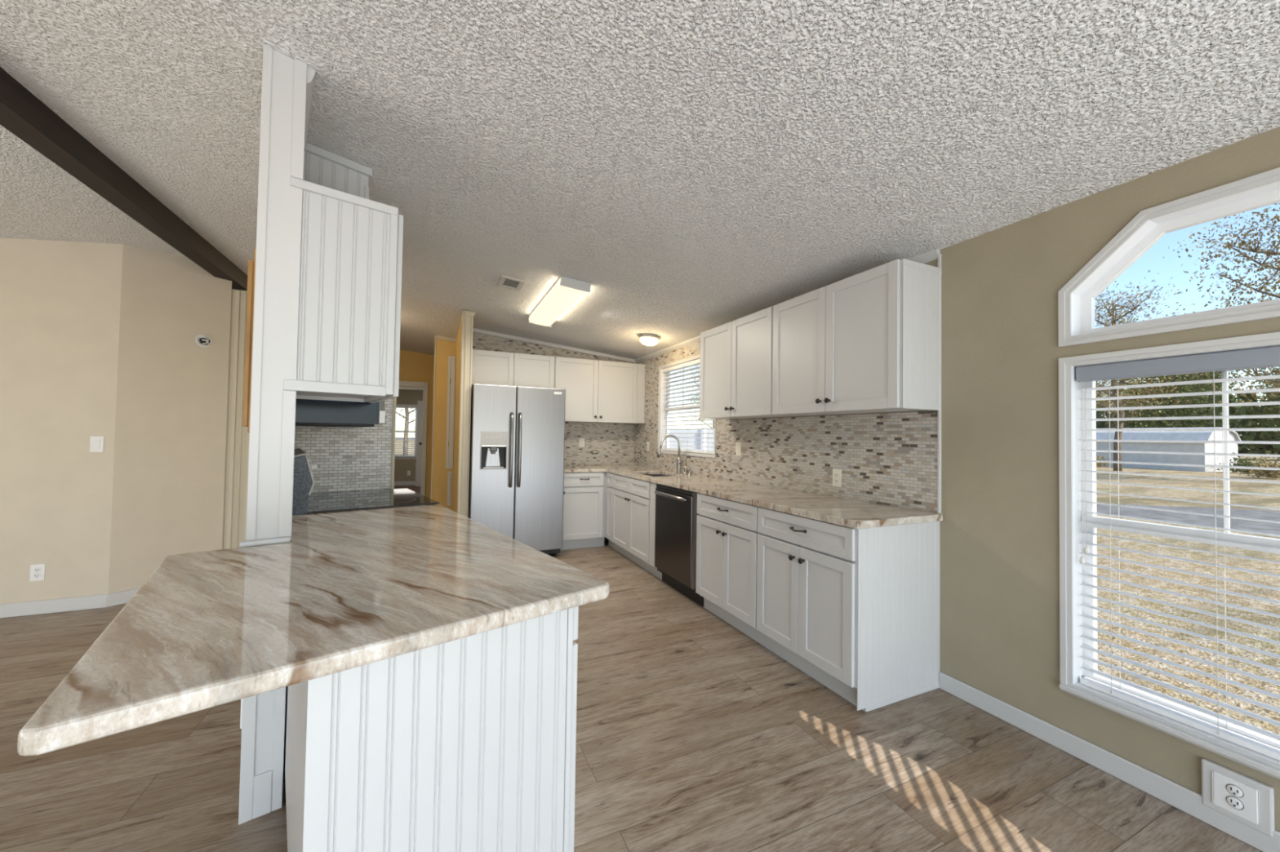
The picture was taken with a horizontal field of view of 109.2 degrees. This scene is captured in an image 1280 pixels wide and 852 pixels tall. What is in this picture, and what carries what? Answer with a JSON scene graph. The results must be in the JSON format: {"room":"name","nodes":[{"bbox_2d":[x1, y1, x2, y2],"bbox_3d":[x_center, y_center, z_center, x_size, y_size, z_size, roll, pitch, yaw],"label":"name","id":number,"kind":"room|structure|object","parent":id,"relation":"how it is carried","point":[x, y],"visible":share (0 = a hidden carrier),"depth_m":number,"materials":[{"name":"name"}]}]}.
{"room":"kitchen","nodes":[
{"label":"kitchen","id":0,"kind":"room"},
{"bbox_2d":[0,237,123,604],"bbox_3d":[-5.226,-0.050,2.746,3.020,2.650,0.100,1,-1,-24],"label":"wall","id":1,"kind":"structure","parent":0,"point":[60,300],"depth_m":3.20,"materials":[{"name":"beige paint"}]},
{"bbox_2d":[29,564,45,581],"bbox_3d":[-4.169,1.014,3.147,0.070,0.115,0.010,1,-1,-24],"label":"outlet","id":2,"kind":"object","parent":1,"relation":"attached to","point":[37,571],"visible":1,"depth_m":3.15,"materials":[{"name":"white plastic"}]},
{"bbox_2d":[33,567,40,572],"bbox_3d":[-4.168,0.995,3.145,0.033,0.033,0.004,1,-1,-24],"label":"receptacle","id":3,"kind":"object","parent":2,"relation":"attached to","point":[35,569],"depth_m":3.14,"materials":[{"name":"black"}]},
{"bbox_2d":[33,573,40,577],"bbox_3d":[-4.168,1.034,3.145,0.033,0.033,0.004,1,-1,-24],"label":"receptacle","id":4,"kind":"object","parent":2,"relation":"attached to","point":[35,575],"depth_m":3.14,"materials":[{"name":"white plastic"}]},
{"bbox_2d":[0,594,107,618],"bbox_3d":[-5.220,1.226,2.665,3.025,0.095,0.018,1,-1,-24],"label":"baseboard","id":5,"kind":"structure","parent":1,"relation":"attached to","point":[95,602],"depth_m":3.17,"materials":[{"name":"grey wood"}]},
{"bbox_2d":[89,435,104,452],"bbox_3d":[-3.912,0.131,3.276,0.070,0.115,0.010,1,-1,-24],"label":"light switch","id":6,"kind":"object","parent":1,"relation":"attached to","point":[96,443],"visible":1,"depth_m":3.27,"materials":[{"name":"white plastic"}]},
{"bbox_2d":[108,244,231,594],"bbox_3d":[-3.724,-0.036,3.628,0.100,2.709,0.640,0,-1,28],"label":"wall","id":7,"kind":"structure","parent":0,"point":[171,424],"depth_m":3.56,"materials":[{"name":"beige paint"}]},
{"bbox_2d":[107,587,139,607],"bbox_3d":[-3.694,1.271,3.569,0.019,0.095,0.645,0,-1,28],"label":"baseboard","id":8,"kind":"structure","parent":7,"relation":"attached to","point":[122,597],"depth_m":3.33,"materials":[{"name":"grey wood"}]},
{"bbox_2d":[195,334,212,346],"bbox_3d":[-3.584,-0.703,3.744,0.035,0.104,0.104,0,-1,28],"label":"junction box","id":9,"kind":"object","parent":7,"relation":"attached to","point":[202,340],"visible":1,"depth_m":3.74,"materials":[{"name":"white plastic"}]},
{"bbox_2d":[222,288,249,549],"bbox_3d":[-3.469,0.075,3.939,0.190,2.510,0.046,1,-1,-24],"label":"trim","id":10,"kind":"structure","parent":7,"relation":"attached to","point":[237,455],"depth_m":3.92,"materials":[{"name":"beige"}]},
{"bbox_2d":[394,388,422,481],"bbox_3d":[-6.047,0.226,11.095,4.000,2.450,0.100,1,-1,-24],"label":"wall","id":11,"kind":"structure","parent":0,"point":[410,397],"depth_m":11.18,"materials":[{"name":"beige paint"}]},
{"bbox_2d":[394,481,415,485],"bbox_3d":[-6.041,1.399,11.014,3.800,0.100,0.020,1,-1,-24],"label":"baseboard","id":12,"kind":"structure","parent":11,"relation":"attached to","point":[396,483],"depth_m":11.13,"materials":[{"name":"grey wood"}]},
{"bbox_2d":[394,404,417,458],"bbox_3d":[-6.020,0.131,11.089,1.120,1.340,0.095,1,-1,-24],"label":"window","id":13,"kind":"structure","parent":11,"relation":"in","point":[400,405],"depth_m":11.24,"materials":[{"name":"grey"}]},
{"bbox_2d":[395,405,417,457],"bbox_3d":[-5.992,0.130,11.028,1.020,1.240,0.065,1,-1,-24],"label":"window blind","id":14,"kind":"object","parent":13,"relation":"attached to","point":[397,406],"visible":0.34,"depth_m":11.14,"materials":[{"name":"white plastic"}]},
{"bbox_2d":[399,349,434,498],"bbox_3d":[-4.036,0.041,7.133,1.600,2.705,0.100,1,-1,-24],"label":"wall","id":15,"kind":"structure","parent":0,"point":[414,366],"depth_m":7.34,"materials":[{"name":"paint"}]},
{"bbox_2d":[399,381,427,496],"bbox_3d":[-3.871,0.342,7.187,0.900,2.110,0.130,1,-1,-24],"label":"door frame","id":16,"kind":"structure","parent":15,"relation":"in","point":[423,386],"depth_m":7.30,"materials":[{"name":"white wood"}]},
{"bbox_2d":[432,335,456,510],"bbox_3d":[-2.518,0.111,5.952,0.340,2.560,0.100,1,-1,-24],"label":"wall","id":17,"kind":"structure","parent":0,"point":[444,348],"depth_m":5.88,"materials":[{"name":"paint"}]},
{"bbox_2d":[430,335,436,499],"bbox_3d":[-2.675,0.112,5.882,0.020,2.550,0.118,1,-1,-24],"label":"trim","id":18,"kind":"structure","parent":17,"relation":"attached to","point":[435,342],"depth_m":5.83,"materials":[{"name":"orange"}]},
{"bbox_2d":[436,335,456,342],"bbox_3d":[-2.512,-1.132,5.906,0.237,0.070,0.026,1,-1,-24],"label":"trim","id":19,"kind":"structure","parent":17,"relation":"attached to","point":[438,337],"depth_m":5.90,"materials":[{"name":"beige wood"}]},
{"bbox_2d":[447,471,453,506],"bbox_3d":[-2.466,0.811,5.904,0.058,0.440,0.010,1,-1,-24],"label":"air vent","id":20,"kind":"object","parent":17,"relation":"in","point":[449,483],"visible":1,"depth_m":5.90,"materials":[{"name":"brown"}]},
{"bbox_2d":[445,355,455,468],"bbox_3d":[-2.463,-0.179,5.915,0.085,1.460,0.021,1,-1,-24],"label":"door","id":21,"kind":"structure","parent":17,"relation":"in","point":[451,362],"depth_m":5.91,"materials":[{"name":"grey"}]},
{"bbox_2d":[452,309,463,512],"bbox_3d":[-2.071,0.114,5.254,0.090,2.536,1.560,1,-1,-24],"label":"wall partition","id":22,"kind":"structure","parent":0,"point":[458,357],"depth_m":5.20,"materials":[{"name":"paint"}]},
{"bbox_2d":[457,310,475,517],"bbox_3d":[-1.732,0.107,4.526,0.124,2.528,0.050,1,-1,-24],"label":"trim","id":23,"kind":"structure","parent":22,"relation":"attached to","point":[467,316],"depth_m":4.53,"materials":[{"name":"beige"}]},
{"bbox_2d":[0,485,1262,851],"bbox_3d":[-3.168,1.383,3.817,7.720,0.100,15.700,1,-1,-24],"label":"floor","id":24,"kind":"structure","parent":0,"point":[693,735],"depth_m":1.77,"materials":[{"name":"brown wood"}]},
{"bbox_2d":[284,685,289,805],"bbox_3d":[-1.113,0.884,1.931,0.610,0.876,0.784,2,-2,-39],"label":"base cabinet","id":25,"kind":"object","parent":24,"relation":"on","point":[287,688],"visible":0.02,"depth_m":1.54,"materials":[{"name":"grey wood"}]},
{"bbox_2d":[292,448,439,515],"bbox_3d":[-1.568,0.733,2.570,0.689,1.194,0.767,2,-2,-39],"label":"range","id":26,"kind":"object","parent":24,"relation":"on","point":[304,502],"visible":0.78,"depth_m":2.35,"materials":[{"name":"black metal"}]},
{"bbox_2d":[304,488,439,514],"bbox_3d":[-1.561,0.421,2.581,0.600,0.026,0.764,2,-2,-39],"label":"cooktop","id":27,"kind":"object","parent":26,"relation":"in","point":[331,502],"depth_m":2.48,"materials":[{"name":"black ceramic"}]},
{"bbox_2d":[415,400,422,486],"bbox_3d":[-5.199,0.418,10.797,0.250,2.040,0.108,1,-1,6],"label":"door","id":28,"kind":"structure","parent":24,"relation":"on","point":[420,403],"depth_m":10.82,"materials":[{"name":"grey wood"}]},
{"bbox_2d":[286,606,578,851],"bbox_3d":[-0.618,0.878,1.315,0.610,0.876,0.792,2,-2,-39],"label":"peninsula base panel","id":29,"kind":"object","parent":24,"relation":"on","point":[468,744],"visible":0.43,"depth_m":0.98,"materials":[{"name":"grey wood"}]},
{"bbox_2d":[17,504,609,756],"bbox_3d":[-0.934,0.421,1.514,0.954,0.037,1.673,2,-2,-39],"label":"countertop","id":30,"kind":"structure","parent":29,"relation":"on","point":[348,589],"depth_m":0.98,"materials":[{"name":"stone"}]},
{"bbox_2d":[239,43,315,546],"bbox_3d":[-1.407,-0.450,1.772,0.161,1.699,0.581,2,-2,-39],"label":"post","id":31,"kind":"object","parent":30,"relation":"on","point":[287,82],"visible":1,"depth_m":1.56,"materials":[{"name":"white wood"}]},
{"bbox_2d":[468,383,565,555],"bbox_3d":[-1.385,0.492,4.990,0.929,1.790,0.915,1,-1,-24],"label":"refrigerator","id":32,"kind":"object","parent":24,"relation":"on","point":[517,433],"visible":0.95,"depth_m":4.64,"materials":[{"name":"silver metal"}]},
{"bbox_2d":[560,471,606,550],"bbox_3d":[-0.764,0.969,5.427,0.575,0.876,0.658,1,-1,-24],"label":"base cabinet","id":33,"kind":"object","parent":24,"relation":"on","point":[584,494],"visible":0.8,"depth_m":5.18,"materials":[{"name":"grey wood"}]},
{"bbox_2d":[605,472,617,551],"bbox_3d":[-0.089,0.978,5.343,0.629,0.876,0.303,1,-1,-24],"label":"base cabinet","id":34,"kind":"object","parent":24,"relation":"on","point":[609,476],"visible":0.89,"depth_m":5.18,"materials":[{"name":"grey wood"}]},
{"bbox_2d":[611,474,655,576],"bbox_3d":[0.155,0.969,4.763,0.661,0.876,0.953,1,-1,-24],"label":"base cabinet","id":35,"kind":"object","parent":24,"relation":"on","point":[630,496],"visible":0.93,"depth_m":4.59,"materials":[{"name":"grey wood"}]},
{"bbox_2d":[648,482,662,580],"bbox_3d":[0.393,0.961,4.275,0.616,0.876,0.128,1,-1,-24],"label":"filler panel","id":36,"kind":"object","parent":24,"relation":"on","point":[652,486],"visible":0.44,"depth_m":4.15,"materials":[{"name":"grey wood"}]},
{"bbox_2d":[654,484,703,606],"bbox_3d":[0.517,0.958,3.875,0.660,0.868,0.676,1,-1,-24],"label":"dishwasher","id":37,"kind":"object","parent":24,"relation":"on","point":[676,508],"visible":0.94,"depth_m":3.70,"materials":[{"name":"black metal"}]},
{"bbox_2d":[695,493,765,647],"bbox_3d":[0.839,0.945,3.244,0.664,0.876,0.710,1,-1,-24],"label":"base cabinet","id":38,"kind":"object","parent":24,"relation":"on","point":[726,531],"visible":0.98,"depth_m":3.07,"materials":[{"name":"grey wood"}]},
{"bbox_2d":[756,506,940,712],"bbox_3d":[1.134,0.935,2.590,0.664,0.876,0.722,1,-1,-24],"label":"base cabinet","id":39,"kind":"object","parent":24,"relation":"on","point":[857,611],"visible":0.94,"depth_m":2.31,"materials":[{"name":"grey wood"}]},
{"bbox_2d":[564,464,942,528],"bbox_3d":[0.219,0.496,4.006,1.177,0.037,4.077,1,-1,-24],"label":"countertop","id":40,"kind":"structure","parent":39,"relation":"on","point":[855,514],"depth_m":2.86,"materials":[{"name":"stone"}]},
{"bbox_2d":[648,474,671,476],"bbox_3d":[0.182,0.615,4.705,0.388,0.170,0.628,1,-1,-24],"label":"sink","id":41,"kind":"object","parent":40,"relation":"in","point":[652,475],"visible":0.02,"depth_m":5.03,"materials":[{"name":"silver metal"}]},
{"bbox_2d":[656,434,684,473],"bbox_3d":[0.327,0.293,4.763,0.297,0.406,0.127,1,-1,9],"label":"faucet","id":42,"kind":"object","parent":40,"relation":"on","point":[679,462],"visible":1,"depth_m":4.76,"materials":[{"name":"silver metal"}]},
{"bbox_2d":[684,466,691,475],"bbox_3d":[0.482,0.451,4.591,0.080,0.088,0.036,1,-1,-24],"label":"soap dispenser","id":43,"kind":"object","parent":40,"relation":"on","point":[689,468],"visible":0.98,"depth_m":4.59,"materials":[{"name":"silver metal"}]},
{"bbox_2d":[0,0,1279,359],"bbox_3d":[-2.222,-1.253,1.871,7.720,0.511,11.300,1,-1,-24],"label":"ceiling","id":44,"kind":"structure","parent":0,"point":[703,166],"depth_m":1.74,"materials":[{"name":"white paint"}]},
{"bbox_2d":[0,66,247,290],"bbox_3d":[-1.940,-1.370,0.365,0.120,0.136,8.320,1,-1,-24],"label":"ceiling beam","id":45,"kind":"structure","parent":44,"relation":"attached to","point":[22,113],"depth_m":2.35,"materials":[{"name":"brown wood"}]},
{"bbox_2d":[497,275,524,291],"bbox_3d":[-1.032,-1.141,3.641,0.180,0.025,0.250,1,-1,-24],"label":"ceiling vent","id":46,"kind":"object","parent":44,"relation":"in","point":[505,282],"visible":1,"depth_m":3.63,"materials":[{"name":"grey metal"}]},
{"bbox_2d":[528,275,591,327],"bbox_3d":[-0.743,-1.057,3.999,0.237,0.091,1.277,1,-1,-24],"label":"ceiling light","id":47,"kind":"object","parent":44,"relation":"attached to","point":[566,291],"visible":1,"depth_m":3.76,"materials":[{"name":"grey plastic"}]},
{"bbox_2d":[639,333,659,346],"bbox_3d":[0.100,-0.912,4.847,0.218,0.105,0.219,1,-1,-24],"label":"ceiling light","id":48,"kind":"object","parent":44,"relation":"attached to","point":[649,340],"visible":1,"depth_m":4.77,"materials":[{"name":"white glass"}]},
{"bbox_2d":[639,126,1279,831],"bbox_3d":[1.760,0.211,2.196,0.115,2.325,8.657,1,-1,-24],"label":"wall","id":49,"kind":"structure","parent":0,"point":[1001,352],"depth_m":2.08,"materials":[{"name":"beige paint"}]},
{"bbox_2d":[657,354,715,457],"bbox_3d":[0.530,-0.204,4.929,0.131,1.038,1.228,1,-1,-24],"label":"window","id":50,"kind":"structure","parent":49,"relation":"in","point":[661,413],"depth_m":5.44,"materials":[{"name":"grey plastic"}]},
{"bbox_2d":[662,358,714,453],"bbox_3d":[0.525,-0.205,4.927,0.068,0.972,1.156,1,-1,-24],"label":"window blind","id":51,"kind":"object","parent":50,"relation":"attached to","point":[695,362],"visible":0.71,"depth_m":5.01,"materials":[{"name":"white plastic"}]},
{"bbox_2d":[699,306,804,419],"bbox_3d":[0.853,-0.448,3.658,0.352,0.759,0.946,1,-1,-24],"label":"upper cabinet","id":52,"kind":"object","parent":49,"relation":"attached to","point":[735,375],"visible":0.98,"depth_m":3.53,"materials":[{"name":"grey wood"}]},
{"bbox_2d":[634,341,937,512],"bbox_3d":[0.763,-0.192,4.279,0.008,1.365,4.049,1,-1,-24],"label":"tile backsplash","id":53,"kind":"structure","parent":49,"relation":"attached to","point":[888,459],"depth_m":3.16,"materials":[{"name":"tile"}]},
{"bbox_2d":[646,441,648,451],"bbox_3d":[0.096,0.257,5.714,0.010,0.115,0.070,1,-1,-24],"label":"outlet","id":54,"kind":"object","parent":53,"relation":"attached to","point":[647,442],"visible":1,"depth_m":5.71,"materials":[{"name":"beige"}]},
{"bbox_2d":[735,442,741,455],"bbox_3d":[0.865,0.201,4.010,0.010,0.115,0.070,1,-1,-24],"label":"light switch","id":55,"kind":"object","parent":53,"relation":"attached to","point":[738,445],"visible":1,"depth_m":4.00,"materials":[{"name":"beige plastic"}]},
{"bbox_2d":[832,469,841,487],"bbox_3d":[1.307,0.345,3.022,0.010,0.115,0.070,1,-1,-24],"label":"outlet","id":56,"kind":"object","parent":53,"relation":"attached to","point":[837,473],"visible":1,"depth_m":3.02,"materials":[{"name":"beige plastic"}]},
{"bbox_2d":[635,248,940,362],"bbox_3d":[0.765,-0.898,4.288,0.032,0.046,4.057,1,-1,-24],"label":"trim","id":57,"kind":"structure","parent":49,"relation":"attached to","point":[931,255],"depth_m":4.71,"materials":[{"name":"grey wood"}]},
{"bbox_2d":[772,258,942,416],"bbox_3d":[1.249,-0.462,2.790,0.360,0.762,0.960,1,-1,-24],"label":"upper cabinet","id":58,"kind":"object","parent":49,"relation":"attached to","point":[868,341],"visible":1,"depth_m":2.51,"materials":[{"name":"grey wood"}]},
{"bbox_2d":[937,253,941,513],"bbox_3d":[1.597,-0.230,2.426,0.014,1.387,0.014,1,-1,-24],"label":"trim","id":59,"kind":"structure","parent":49,"relation":"attached to","point":[939,412],"depth_m":2.42,"materials":[{"name":"grey wood"}]},
{"bbox_2d":[938,671,1279,851],"bbox_3d":[2.518,1.301,0.294,0.016,0.085,4.598,1,-1,-24],"label":"baseboard","id":60,"kind":"structure","parent":49,"relation":"attached to","point":[1187,801],"depth_m":1.76,"materials":[{"name":"white wood"}]},
{"bbox_2d":[1057,167,1279,346],"bbox_3d":[2.115,-0.587,1.435,0.131,0.477,1.219,1,-1,-24],"label":"window","id":61,"kind":"structure","parent":49,"relation":"in","point":[1076,299],"depth_m":1.73,"materials":[{"name":"grey"}]},
{"bbox_2d":[1058,332,1279,779],"bbox_3d":[2.091,0.405,1.409,0.149,1.407,1.219,1,-1,-24],"label":"window","id":62,"kind":"structure","parent":49,"relation":"in","point":[1071,673],"depth_m":1.90,"materials":[{"name":"white plastic"}]},
{"bbox_2d":[1075,346,1279,760],"bbox_3d":[2.095,0.405,1.410,0.068,1.328,1.131,1,-1,-24],"label":"window blind","id":63,"kind":"object","parent":62,"relation":"attached to","point":[1267,357],"visible":1,"depth_m":1.65,"materials":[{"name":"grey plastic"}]},
{"bbox_2d":[1201,758,1275,837],"bbox_3d":[1.968,1.224,1.502,0.028,0.155,0.148,1,-1,-24],"label":"outlet","id":64,"kind":"object","parent":49,"relation":"attached to","point":[1247,801],"visible":1,"depth_m":1.49,"materials":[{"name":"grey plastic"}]},
{"bbox_2d":[1226,784,1244,798],"bbox_3d":[1.959,1.202,1.499,0.001,0.037,0.037,1,-1,-24],"label":"receptacle","id":65,"kind":"object","parent":64,"relation":"attached to","point":[1233,791],"depth_m":1.50,"materials":[{"name":"white plastic"}]},
{"bbox_2d":[1226,795,1244,809],"bbox_3d":[1.959,1.241,1.498,0.001,0.037,0.037,1,-1,-24],"label":"receptacle","id":66,"kind":"object","parent":64,"relation":"attached to","point":[1233,802],"depth_m":1.50,"materials":[{"name":"white plastic"}]},
{"bbox_3d":[-1.723,-0.006,2.143,0.109,2.646,1.450,2,-2,-39],"label":"wall","id":67,"kind":"structure","parent":0,"visible":0},
{"bbox_2d":[240,698,242,728],"bbox_3d":[-1.388,0.985,1.588,0.008,0.110,0.070,2,-2,-39],"label":"outlet","id":68,"kind":"object","parent":67,"relation":"attached to","point":[241,714],"visible":0.24,"depth_m":1.56,"materials":[{"name":"white plastic"}]},
{"bbox_2d":[242,248,256,433],"bbox_3d":[-1.685,-0.321,1.991,0.038,0.700,0.700,2,-2,-39],"label":"oak panel","id":69,"kind":"object","parent":67,"relation":"attached to","point":[251,264],"visible":0.35,"depth_m":1.71,"materials":[{"name":"brown wood"}]},
{"bbox_2d":[238,687,285,824],"bbox_3d":[-1.274,0.873,1.547,0.113,0.876,0.028,2,-2,-39],"label":"panel","id":70,"kind":"object","parent":67,"relation":"attached to","point":[263,718],"visible":0.53,"depth_m":1.53,"materials":[{"name":"grey wood"}]},
{"bbox_2d":[302,142,372,199],"bbox_3d":[-1.662,-1.083,2.433,0.284,0.446,0.752,2,-2,-39],"label":"chase","id":71,"kind":"object","parent":67,"relation":"attached to","point":[322,167],"visible":0.38,"depth_m":2.15,"materials":[{"name":"grey wood"}]},
{"bbox_2d":[283,176,403,403],"bbox_3d":[-1.266,-0.490,1.943,0.394,0.746,0.622,2,-2,-39],"label":"upper cabinet","id":72,"kind":"object","parent":67,"relation":"attached to","point":[349,325],"visible":0.98,"depth_m":1.71,"materials":[{"name":"grey wood"}]},
{"bbox_3d":[-1.686,-0.507,2.496,0.357,0.701,0.762,2,-2,-39],"label":"upper cabinet","id":73,"kind":"object","parent":67,"relation":"attached to","visible":0},
{"bbox_2d":[295,399,385,427],"bbox_3d":[-1.683,-0.076,2.497,0.383,0.158,0.758,2,-2,-39],"label":"range hood","id":74,"kind":"object","parent":73,"relation":"attached to","point":[308,413],"visible":0.75,"depth_m":2.20,"materials":[{"name":"black metal"}]},
{"bbox_3d":[-1.010,0.146,5.751,2.245,2.527,0.100,1,-1,-24],"label":"wall","id":75,"kind":"structure","parent":0,"visible":0},
{"bbox_2d":[471,349,554,388],"bbox_3d":[-1.494,-0.634,5.304,0.935,0.388,0.318,1,-1,-24],"label":"upper cabinet","id":76,"kind":"object","parent":75,"relation":"attached to","point":[488,367],"visible":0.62,"depth_m":5.15,"materials":[{"name":"grey wood"}]},
{"bbox_2d":[472,332,634,465],"bbox_3d":[-1.033,-0.289,5.688,2.110,1.566,0.008,1,-1,-24],"label":"tile backsplash","id":77,"kind":"structure","parent":75,"relation":"attached to","point":[605,443],"depth_m":5.83,"materials":[{"name":"tile"}]},
{"bbox_2d":[578,438,584,447],"bbox_3d":[-0.741,0.210,5.803,0.070,0.115,0.010,1,-1,-24],"label":"outlet","id":78,"kind":"object","parent":77,"relation":"attached to","point":[581,444],"visible":1,"depth_m":5.80,"materials":[{"name":"beige plastic"}]},
{"bbox_2d":[472,328,636,363],"bbox_3d":[-1.015,-0.994,5.695,2.125,0.245,0.030,1,-1,-24],"label":"trim","id":79,"kind":"structure","parent":75,"relation":"attached to","point":[474,330],"depth_m":5.64,"materials":[{"name":"grey wood"}]},
{"bbox_2d":[554,356,644,423],"bbox_3d":[-0.528,-0.424,5.719,1.171,0.759,0.350,1,-1,-24],"label":"upper cabinet","id":80,"kind":"object","parent":75,"relation":"attached to","point":[597,391],"visible":0.94,"depth_m":5.59,"materials":[{"name":"grey wood"}]},
{"bbox_3d":[-1.891,0.013,2.884,0.559,2.636,0.085,2,-2,-39],"label":"wall","id":81,"kind":"structure","parent":0,"visible":0},
{"bbox_2d":[294,398,392,493],"bbox_3d":[-1.858,-0.219,2.852,0.550,1.900,0.008,2,-2,-39],"label":"tile backsplash","id":82,"kind":"structure","parent":81,"relation":"attached to","point":[346,459],"depth_m":2.87,"materials":[{"name":"tile"}]},
{"bbox_2d":[390,397,396,489],"bbox_3d":[-1.667,0.089,3.058,0.020,2.500,0.103,2,-2,-39],"label":"trim","id":83,"kind":"structure","parent":81,"relation":"attached to","point":[393,418],"depth_m":3.02,"materials":[{"name":"beige wood"}]},
{"label":"outside","id":84,"kind":"structure","parent":0,"visible":0},
{"bbox_2d":[395,437,414,439],"bbox_3d":[67.134,4.853,75.816,260.000,0.290,320.000,1,-1,-24],"label":"ground","id":85,"kind":"structure","parent":84,"point":[396,438],"depth_m":142.91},
{"bbox_2d":[395,440,1279,736],"bbox_3d":[39.366,3.378,41.362,179.000,0.199,200.000,1,-1,-24],"label":"lawn","id":86,"kind":"structure","parent":85,"relation":"on","point":[1207,484],"depth_m":5.18,"materials":[{"name":"beige plant"}]},
{"bbox_2d":[395,408,415,455],"bbox_3d":[-14.916,-2.642,29.241,5.867,9.561,7.057,1,-1,-10],"label":"tree","id":87,"kind":"object","parent":86,"relation":"on","point":[406,409],"visible":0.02,"depth_m":29.31,"materials":[{"name":"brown plant"}]},
{"bbox_2d":[669,426,714,450],"bbox_3d":[1.794,1.033,12.743,3.196,2.000,0.100,0,-1,27],"label":"fence","id":88,"kind":"object","parent":86,"relation":"on","point":[706,440],"visible":0.02,"depth_m":12.89,"materials":[{"name":"white plastic"}]},
{"bbox_2d":[680,364,714,428],"bbox_3d":[5.530,-1.676,33.419,5.197,8.468,6.250,1,-1,16],"label":"tree","id":89,"kind":"object","parent":86,"relation":"on","point":[695,396],"visible":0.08,"depth_m":33.31,"materials":[{"name":"green plant"}]},
{"bbox_2d":[1096,453,1111,466],"bbox_3d":[33.171,2.370,33.416,2.100,1.192,2.356,1,-1,-24],"label":"shrub","id":90,"kind":"object","parent":86,"relation":"on","point":[1100,458],"visible":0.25,"depth_m":32.86,"materials":[{"name":"green plant"}]},
{"bbox_2d":[1095,381,1115,428],"bbox_3d":[46.083,-1.198,47.774,6.219,9.451,6.133,0,-2,39],"label":"tree","id":91,"kind":"object","parent":86,"relation":"on","point":[1097,423],"visible":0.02,"depth_m":46.36,"materials":[{"name":"green plant"}]},
{"bbox_2d":[1095,379,1131,428],"bbox_3d":[54.747,-1.549,54.571,7.925,10.737,6.589,2,-2,-37],"label":"tree","id":92,"kind":"object","parent":86,"relation":"on","point":[1113,415],"visible":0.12,"depth_m":53.86,"materials":[{"name":"green plant"}]},
{"bbox_2d":[1094,270,1222,471],"bbox_3d":[30.270,-3.426,29.260,7.711,12.566,9.275,1,-1,-21],"label":"tree","id":93,"kind":"object","parent":86,"relation":"on","point":[1113,392],"visible":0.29,"depth_m":28.24,"materials":[{"name":"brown plant"}]},
{"bbox_2d":[1095,426,1240,471],"bbox_3d":[37.239,1.602,33.328,3.680,2.920,7.500,1,-1,-15],"label":"shed","id":94,"kind":"object","parent":86,"relation":"on","point":[1126,435],"visible":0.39,"depth_m":30.97,"materials":[{"name":"grey metal"}]},
{"bbox_2d":[1106,370,1261,428],"bbox_3d":[42.775,-1.648,36.262,8.186,9.726,8.214,2,-2,-39],"label":"tree","id":95,"kind":"object","parent":86,"relation":"on","point":[1180,377],"visible":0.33,"depth_m":35.79,"materials":[{"name":"green plant"}]},
{"bbox_2d":[1140,371,1235,427],"bbox_3d":[50.332,-1.617,42.416,6.607,10.181,6.700,1,-1,-3],"label":"tree","id":96,"kind":"object","parent":86,"relation":"on","point":[1166,409],"visible":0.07,"depth_m":41.38,"materials":[{"name":"green plant"}]},
{"bbox_2d":[1097,371,1279,458],"bbox_3d":[69.720,-2.189,65.125,23.607,12.624,50.041,1,-1,-24],"label":"treeline","id":97,"kind":"object","parent":86,"relation":"on","point":[1260,447],"visible":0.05,"depth_m":57.02,"materials":[{"name":"green plant"}]},
{"bbox_2d":[1161,371,1269,452],"bbox_3d":[60.048,-2.415,48.328,8.130,12.354,8.017,2,-2,-45],"label":"tree","id":98,"kind":"object","parent":86,"relation":"on","point":[1239,421],"visible":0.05,"depth_m":46.94,"materials":[{"name":"green plant"}]},
{"bbox_2d":[1163,203,1279,426],"bbox_3d":[29.188,-4.336,19.984,8.549,13.932,10.283,0,-2,44],"label":"tree","id":99,"kind":"object","parent":86,"relation":"on","point":[1269,252],"visible":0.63,"depth_m":20.53,"materials":[{"name":"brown plant"}]},
{"bbox_2d":[1216,449,1279,473],"bbox_3d":[37.531,2.193,28.212,2.296,1.460,2.478,1,-1,-24],"label":"shrub","id":100,"kind":"object","parent":86,"relation":"on","point":[1246,464],"visible":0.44,"depth_m":28.16,"materials":[{"name":"green plant"}]},
{"bbox_2d":[1223,450,1279,478],"bbox_3d":[33.140,2.028,24.037,2.605,1.455,2.748,1,-1,-24],"label":"shrub","id":101,"kind":"object","parent":86,"relation":"on","point":[1268,473],"visible":0.84,"depth_m":24.01,"materials":[{"name":"green plant"}]},
{"bbox_2d":[1235,367,1279,461],"bbox_3d":[46.695,-1.316,31.021,7.533,8.950,7.559,2,-1,-29],"label":"tree","id":102,"kind":"object","parent":86,"relation":"on","point":[1276,409],"visible":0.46,"depth_m":32.94,"materials":[{"name":"green plant"}]},
{"bbox_2d":[1261,397,1279,450],"bbox_3d":[55.155,-1.359,36.513,6.200,9.553,6.286,0,-2,33],"label":"tree","id":103,"kind":"object","parent":86,"relation":"on","point":[1277,397],"visible":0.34,"depth_m":38.69,"materials":[{"name":"green plant"}]},
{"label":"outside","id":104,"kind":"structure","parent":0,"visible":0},
{"bbox_2d":[1096,503,1279,534],"bbox_3d":[14.751,2.177,10.257,13.036,0.012,6.621,1,-1,12],"label":"gravel road","id":105,"kind":"structure","parent":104,"point":[1271,515],"depth_m":10.98,"materials":[{"name":"grey gravel"}]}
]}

